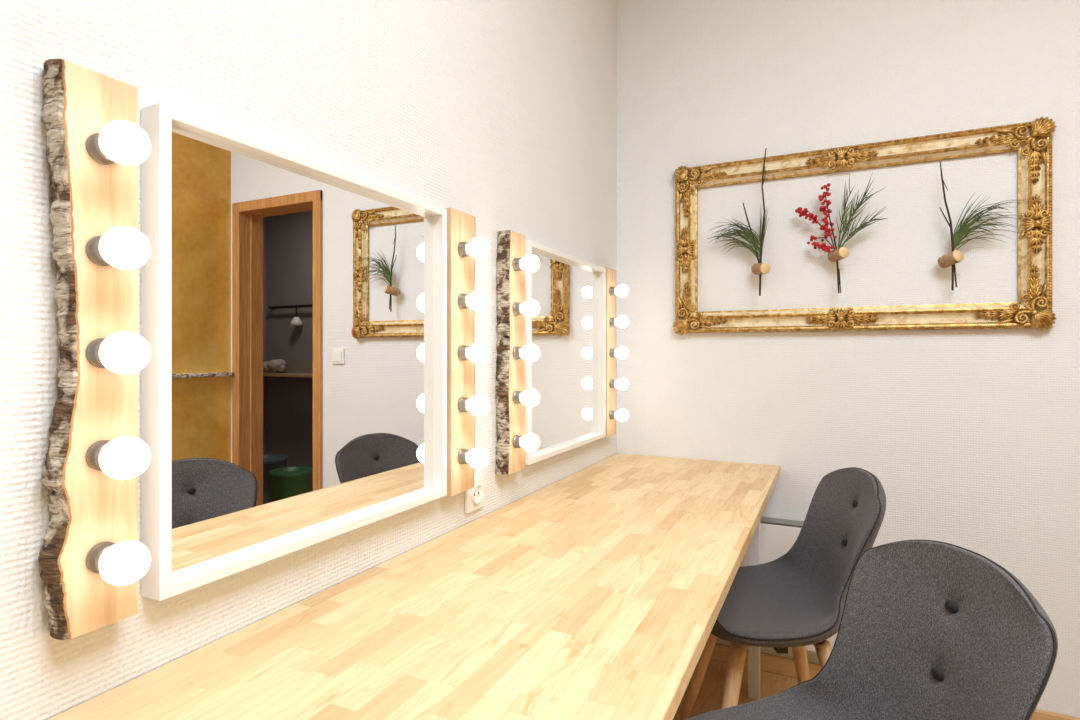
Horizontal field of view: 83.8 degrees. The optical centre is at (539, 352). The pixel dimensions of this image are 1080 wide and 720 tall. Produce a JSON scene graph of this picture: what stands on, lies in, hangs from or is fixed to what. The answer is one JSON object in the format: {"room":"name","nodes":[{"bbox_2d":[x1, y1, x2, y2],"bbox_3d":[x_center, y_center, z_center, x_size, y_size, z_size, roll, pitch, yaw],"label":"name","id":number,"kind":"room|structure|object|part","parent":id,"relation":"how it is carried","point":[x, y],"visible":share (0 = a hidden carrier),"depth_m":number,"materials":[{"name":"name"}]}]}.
{"room":"backstage room","nodes":[
{"label":"backstage room","id":0,"kind":"room"},
{"bbox_2d":[0,0,616,719],"bbox_3d":[-0.777,-0.283,0.354,0.120,2.900,4.998,0,0,26],"label":"wall","id":1,"kind":"structure","parent":0,"point":[502,114],"depth_m":1.00,"materials":[{"name":"white paint"}]},
{"bbox_2d":[38,59,150,639],"bbox_3d":[-0.491,-0.003,0.680,0.108,0.635,0.090,0,0,26],"label":"vanity light","id":2,"kind":"object","parent":1,"relation":"attached to","point":[92,560],"visible":1,"depth_m":0.67,"materials":[{"name":"beige wood"}]},
{"bbox_2d":[141,102,446,600],"bbox_3d":[-0.355,-0.002,1.039,0.039,0.623,0.622,0,0,26],"label":"wall mirror","id":3,"kind":"object","parent":1,"relation":"attached to","point":[294,305],"visible":1,"depth_m":0.93,"materials":[{"name":"white paint"}]},
{"bbox_2d":[445,207,489,495],"bbox_3d":[-0.158,-0.003,1.366,0.108,0.635,0.110,0,0,26],"label":"vanity light","id":4,"kind":"object","parent":1,"relation":"attached to","point":[463,405],"visible":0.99,"depth_m":1.34,"materials":[{"name":"beige wood"}]},
{"bbox_2d":[465,475,483,513],"bbox_3d":[-0.157,0.345,1.475,0.016,0.080,0.080,0,0,26],"label":"wall outlet","id":5,"kind":"object","parent":1,"relation":"attached to","point":[474,497],"visible":0.93,"depth_m":1.47,"materials":[{"name":"white plastic"}]},
{"bbox_2d":[471,484,483,503],"bbox_3d":[-0.153,0.345,1.473,0.006,0.048,0.048,0,0,26],"label":"socket","id":6,"kind":"object","parent":5,"relation":"attached to","point":[477,493],"depth_m":1.48,"materials":[{"name":"white plastic"}]},
{"bbox_2d":[495,230,539,474],"bbox_3d":[-0.050,-0.003,1.590,0.108,0.635,0.105,0,0,26],"label":"vanity light","id":7,"kind":"object","parent":1,"relation":"attached to","point":[511,395],"visible":1,"depth_m":1.57,"materials":[{"name":"beige wood"}]},
{"bbox_2d":[525,240,605,464],"bbox_3d":[0.090,-0.002,1.955,0.039,0.623,0.622,0,0,26],"label":"wall mirror","id":8,"kind":"object","parent":1,"relation":"attached to","point":[568,330],"visible":0.8,"depth_m":1.95,"materials":[{"name":"white paint"}]},
{"bbox_2d":[603,267,628,437],"bbox_3d":[0.288,-0.003,2.285,0.108,0.635,0.114,0,0,26],"label":"vanity light","id":9,"kind":"object","parent":1,"relation":"attached to","point":[622,290],"visible":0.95,"depth_m":2.26,"materials":[{"name":"beige wood"}]},
{"bbox_2d":[673,659,797,719],"bbox_3d":[1.309,1.217,0.187,4.020,0.100,6.520,0,0,26],"label":"floor","id":10,"kind":"structure","parent":0,"point":[709,698],"depth_m":2.10,"materials":[{"name":"brown wood"}]},
{"bbox_2d":[48,453,779,719],"bbox_3d":[0.060,0.788,1.225,0.621,0.757,2.456,0,0,26],"label":"table","id":11,"kind":"object","parent":10,"relation":"on","point":[599,592],"visible":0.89,"depth_m":0.92,"materials":[{"name":"brown wood"}]},
{"bbox_3d":[0.524,0.804,2.147,0.491,0.726,0.036,0,0,26],"label":"leg frame","id":12,"kind":"part","parent":11,"relation":"part of","materials":[{"name":"grey metal"}]},
{"bbox_2d":[679,467,885,719],"bbox_3d":[0.654,0.743,1.666,0.506,0.846,0.474,0,0,3],"label":"shell chair","id":13,"kind":"object","parent":10,"relation":"on","point":[796,599],"visible":0.73,"depth_m":1.65,"materials":[{"name":"fabric"}]},
{"bbox_2d":[686,540,1057,719],"bbox_3d":[0.466,0.743,0.936,0.506,0.846,0.474,0,0,-13],"label":"shell chair","id":14,"kind":"object","parent":10,"relation":"on","point":[928,629],"visible":1,"depth_m":1.01,"materials":[{"name":"fabric"}]},
{"bbox_2d":[617,0,1079,717],"bbox_3d":[1.392,-0.283,2.012,2.335,2.900,0.120,0,0,26],"label":"wall","id":15,"kind":"structure","parent":0,"point":[971,437],"depth_m":2.08,"materials":[{"name":"white paint"}]},
{"bbox_2d":[710,148,769,295],"bbox_3d":[0.729,-0.471,2.219,0.228,0.528,0.087,0,0,26],"label":"decoration","id":16,"kind":"object","parent":15,"relation":"attached to","point":[759,268],"visible":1,"depth_m":2.19,"materials":[{"name":"green plant"}]},
{"bbox_2d":[739,517,837,651],"bbox_3d":[0.809,0.820,2.188,0.632,0.434,0.068,0,0,26],"label":"radiator","id":17,"kind":"object","parent":15,"relation":"attached to","point":[777,536],"visible":0.04,"depth_m":2.14,"materials":[{"name":"white metal"}]},
{"bbox_2d":[760,517,803,526],"bbox_3d":[0.809,0.606,2.188,0.632,0.006,0.068,0,0,26],"label":"grille","id":18,"kind":"object","parent":17,"relation":"attached to","point":[764,521],"depth_m":2.15,"materials":[{"name":"metal"}]},
{"bbox_2d":[795,172,887,292],"bbox_3d":[1.032,-0.407,2.071,0.286,0.404,0.087,0,0,26],"label":"decoration","id":19,"kind":"object","parent":15,"relation":"attached to","point":[835,255],"visible":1,"depth_m":2.06,"materials":[{"name":"green plant"}]},
{"bbox_2d":[673,116,1056,334],"bbox_3d":[1.044,-0.397,2.086,1.171,0.655,0.049,0,0,26],"label":"picture frame","id":20,"kind":"object","parent":15,"relation":"attached to","point":[1032,141],"visible":1,"depth_m":2.01,"materials":[{"name":"gold metal"}]},
{"bbox_2d":[710,643,1079,719],"bbox_3d":[1.045,1.136,2.105,1.630,0.062,0.016,0,0,26],"label":"baseboard","id":21,"kind":"structure","parent":15,"relation":"attached to","point":[770,663],"depth_m":2.18,"materials":[{"name":"brown wood"}]},
{"bbox_2d":[937,161,1021,290],"bbox_3d":[1.387,-0.408,1.899,0.222,0.415,0.086,0,0,26],"label":"decoration","id":22,"kind":"object","parent":15,"relation":"attached to","point":[956,256],"visible":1,"depth_m":1.91,"materials":[{"name":"green plant"}]}
]}

